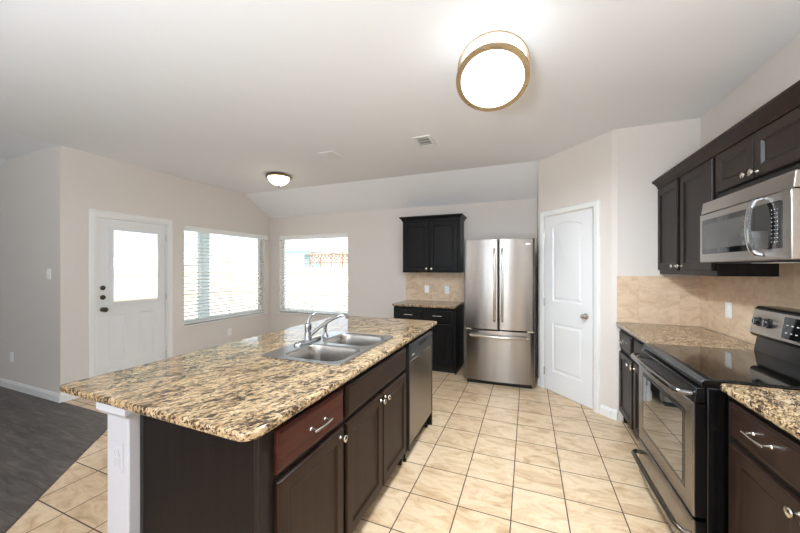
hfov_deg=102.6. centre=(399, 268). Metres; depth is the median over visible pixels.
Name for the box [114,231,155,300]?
window pane
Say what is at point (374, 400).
base cabinet
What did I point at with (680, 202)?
upper cabinet
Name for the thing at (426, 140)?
ceiling vent
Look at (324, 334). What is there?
sprayer
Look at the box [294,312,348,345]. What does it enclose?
faucet
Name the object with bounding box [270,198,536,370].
wall
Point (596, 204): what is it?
door frame
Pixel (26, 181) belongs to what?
wall
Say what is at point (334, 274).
wooden fence
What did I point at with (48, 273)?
light switch
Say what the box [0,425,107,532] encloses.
transition strip
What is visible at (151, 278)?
wooden fence
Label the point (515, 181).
ceiling
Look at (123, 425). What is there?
wall
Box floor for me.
[0,363,672,532]
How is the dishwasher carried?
on the floor
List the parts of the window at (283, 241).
sill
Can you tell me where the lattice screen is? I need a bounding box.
[309,250,347,266]
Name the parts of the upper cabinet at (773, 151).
door, knob, knob, door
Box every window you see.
[182,239,266,326]
[277,240,347,316]
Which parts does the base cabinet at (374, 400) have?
door, door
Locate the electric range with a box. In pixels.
[630,306,799,532]
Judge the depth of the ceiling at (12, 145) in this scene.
3.46 m
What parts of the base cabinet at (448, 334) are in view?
drawer, drawer, door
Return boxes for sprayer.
[322,319,327,336]
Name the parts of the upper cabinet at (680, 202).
door, door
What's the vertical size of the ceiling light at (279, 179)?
0.170 m
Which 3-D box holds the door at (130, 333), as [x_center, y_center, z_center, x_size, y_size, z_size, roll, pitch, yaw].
[-3.370,0.407,4.081,0.112,2.012,0.776,0,0,21]
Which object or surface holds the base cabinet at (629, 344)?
on the floor
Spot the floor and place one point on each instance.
(491, 458)
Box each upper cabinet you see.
[399,213,466,272]
[658,157,778,276]
[716,107,799,197]
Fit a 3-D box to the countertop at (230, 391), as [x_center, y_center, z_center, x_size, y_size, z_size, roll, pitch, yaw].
[-0.551,0.516,2.223,1.101,0.032,2.276,0,0,21]
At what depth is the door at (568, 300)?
3.48 m
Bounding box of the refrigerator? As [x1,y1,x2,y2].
[465,238,534,388]
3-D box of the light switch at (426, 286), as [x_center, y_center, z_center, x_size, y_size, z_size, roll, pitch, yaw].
[0.421,0.320,5.054,0.072,0.116,0.010,0,0,21]
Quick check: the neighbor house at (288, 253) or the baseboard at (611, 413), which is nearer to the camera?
the baseboard at (611, 413)
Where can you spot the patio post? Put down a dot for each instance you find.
(207, 235)
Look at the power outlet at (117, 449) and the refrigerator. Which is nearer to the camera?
the power outlet at (117, 449)
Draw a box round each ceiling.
[0,0,799,193]
[0,130,59,165]
[245,161,538,217]
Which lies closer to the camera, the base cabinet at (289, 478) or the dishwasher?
the base cabinet at (289, 478)
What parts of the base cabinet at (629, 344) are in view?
drawer, door, door, drawer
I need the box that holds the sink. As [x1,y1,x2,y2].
[261,331,392,365]
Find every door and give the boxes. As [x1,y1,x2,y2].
[97,217,164,375]
[544,209,592,408]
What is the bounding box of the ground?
[184,297,347,319]
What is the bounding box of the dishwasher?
[402,330,431,461]
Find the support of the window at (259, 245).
in the wall at (82, 181)
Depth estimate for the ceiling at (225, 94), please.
2.22 m
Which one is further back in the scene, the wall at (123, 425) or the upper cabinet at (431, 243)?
the upper cabinet at (431, 243)
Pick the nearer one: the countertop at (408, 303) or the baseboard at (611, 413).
the baseboard at (611, 413)
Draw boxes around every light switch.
[46,269,50,278]
[425,285,428,292]
[725,302,731,318]
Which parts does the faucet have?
plate, lever, spout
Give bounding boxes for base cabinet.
[140,385,347,532]
[342,345,405,532]
[394,304,463,374]
[618,329,645,438]
[729,396,799,532]
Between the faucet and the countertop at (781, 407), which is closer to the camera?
the countertop at (781, 407)
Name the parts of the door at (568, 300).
knob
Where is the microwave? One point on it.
(758, 223)
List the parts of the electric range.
handle, handle, storage drawer, oven door, burner knob, burner knob, plate, display panel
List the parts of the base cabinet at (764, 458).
door, drawer, knob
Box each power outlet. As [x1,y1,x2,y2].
[10,352,12,361]
[111,441,123,473]
[444,286,448,293]
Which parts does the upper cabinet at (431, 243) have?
door, crown, door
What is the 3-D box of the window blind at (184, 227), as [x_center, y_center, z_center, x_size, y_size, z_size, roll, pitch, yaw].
[-2.857,0.094,5.374,0.122,1.447,1.600,0,0,21]
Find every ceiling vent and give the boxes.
[318,150,345,160]
[412,135,435,146]
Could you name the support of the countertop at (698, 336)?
on the base cabinet at (629, 344)
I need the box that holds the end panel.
[424,328,431,424]
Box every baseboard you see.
[0,378,78,402]
[538,378,616,419]
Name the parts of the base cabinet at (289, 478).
panel, drawer, door, knob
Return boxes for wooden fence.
[114,267,230,300]
[231,267,347,301]
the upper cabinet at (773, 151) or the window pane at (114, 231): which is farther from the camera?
the window pane at (114, 231)
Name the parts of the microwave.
glass, handle, plate, control panel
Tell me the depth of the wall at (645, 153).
2.93 m
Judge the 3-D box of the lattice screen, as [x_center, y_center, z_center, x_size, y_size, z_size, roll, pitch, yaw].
[-3.163,0.336,15.312,2.801,2.420,0.109,0,0,21]
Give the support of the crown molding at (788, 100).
attached to the upper cabinet at (680, 202)
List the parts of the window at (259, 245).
sill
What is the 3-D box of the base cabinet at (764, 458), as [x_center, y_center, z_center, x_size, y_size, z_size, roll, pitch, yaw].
[1.508,0.979,0.874,0.643,0.893,0.920,0,0,21]
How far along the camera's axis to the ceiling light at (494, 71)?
1.78 m
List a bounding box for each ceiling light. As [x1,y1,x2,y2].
[265,172,291,186]
[456,30,530,111]
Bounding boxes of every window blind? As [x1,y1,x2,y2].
[182,225,267,324]
[280,233,347,314]
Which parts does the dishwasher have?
kick plate, control panel, door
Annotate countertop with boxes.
[60,315,436,441]
[392,300,463,308]
[616,322,754,349]
[720,383,799,439]
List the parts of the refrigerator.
door, handle, handle, freezer drawer, handle, door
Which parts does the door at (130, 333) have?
knob, lite frame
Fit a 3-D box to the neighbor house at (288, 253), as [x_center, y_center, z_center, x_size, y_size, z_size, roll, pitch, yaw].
[-6.709,-0.065,30.742,4.600,3.220,8.500,0,0,21]
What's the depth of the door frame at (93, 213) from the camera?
3.85 m
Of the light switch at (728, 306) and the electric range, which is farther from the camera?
the light switch at (728, 306)
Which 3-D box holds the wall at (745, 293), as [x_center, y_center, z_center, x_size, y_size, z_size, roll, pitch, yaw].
[1.322,-0.025,-0.682,0.150,2.900,7.700,0,0,21]
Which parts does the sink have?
bowl, bowl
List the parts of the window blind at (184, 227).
rail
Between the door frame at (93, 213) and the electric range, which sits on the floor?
the electric range
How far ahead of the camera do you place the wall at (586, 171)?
3.17 m
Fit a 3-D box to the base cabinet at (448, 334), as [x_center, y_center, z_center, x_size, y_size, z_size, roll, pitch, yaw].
[0.426,0.979,4.701,0.900,0.893,0.653,0,0,21]
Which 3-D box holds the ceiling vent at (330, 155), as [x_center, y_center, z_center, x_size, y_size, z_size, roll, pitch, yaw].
[-0.790,-1.310,3.728,0.200,0.009,0.280,0,0,21]
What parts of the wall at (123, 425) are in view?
cap molding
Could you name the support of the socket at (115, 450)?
attached to the power outlet at (117, 449)
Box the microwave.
[700,169,799,263]
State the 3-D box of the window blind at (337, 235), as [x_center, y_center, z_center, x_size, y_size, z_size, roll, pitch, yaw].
[-1.596,0.094,5.898,1.492,1.447,0.072,0,0,21]
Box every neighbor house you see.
[114,251,248,266]
[286,250,347,266]
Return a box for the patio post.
[198,232,209,317]
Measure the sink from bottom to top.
0.184 m
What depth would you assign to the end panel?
2.92 m
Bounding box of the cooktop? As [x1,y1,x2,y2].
[643,343,799,390]
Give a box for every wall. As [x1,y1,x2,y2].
[0,148,52,390]
[53,145,269,393]
[96,402,139,532]
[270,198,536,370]
[537,129,616,409]
[617,118,700,420]
[700,32,799,344]
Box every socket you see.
[113,448,118,456]
[113,459,118,466]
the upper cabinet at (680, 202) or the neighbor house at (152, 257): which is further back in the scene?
the neighbor house at (152, 257)
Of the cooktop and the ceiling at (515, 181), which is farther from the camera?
the ceiling at (515, 181)
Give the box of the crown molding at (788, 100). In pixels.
[652,80,799,189]
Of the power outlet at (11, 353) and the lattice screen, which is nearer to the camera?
the power outlet at (11, 353)
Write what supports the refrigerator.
on the floor
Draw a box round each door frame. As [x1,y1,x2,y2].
[89,209,172,377]
[540,199,599,412]
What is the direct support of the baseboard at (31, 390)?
attached to the wall at (26, 181)
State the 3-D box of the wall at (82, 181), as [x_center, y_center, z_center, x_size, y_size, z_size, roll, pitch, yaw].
[-3.107,-0.025,4.913,0.140,2.900,3.156,0,0,21]
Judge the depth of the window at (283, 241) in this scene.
6.20 m
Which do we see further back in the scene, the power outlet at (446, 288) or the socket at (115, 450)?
the power outlet at (446, 288)
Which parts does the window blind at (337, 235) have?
rail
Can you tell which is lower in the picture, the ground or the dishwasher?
the dishwasher

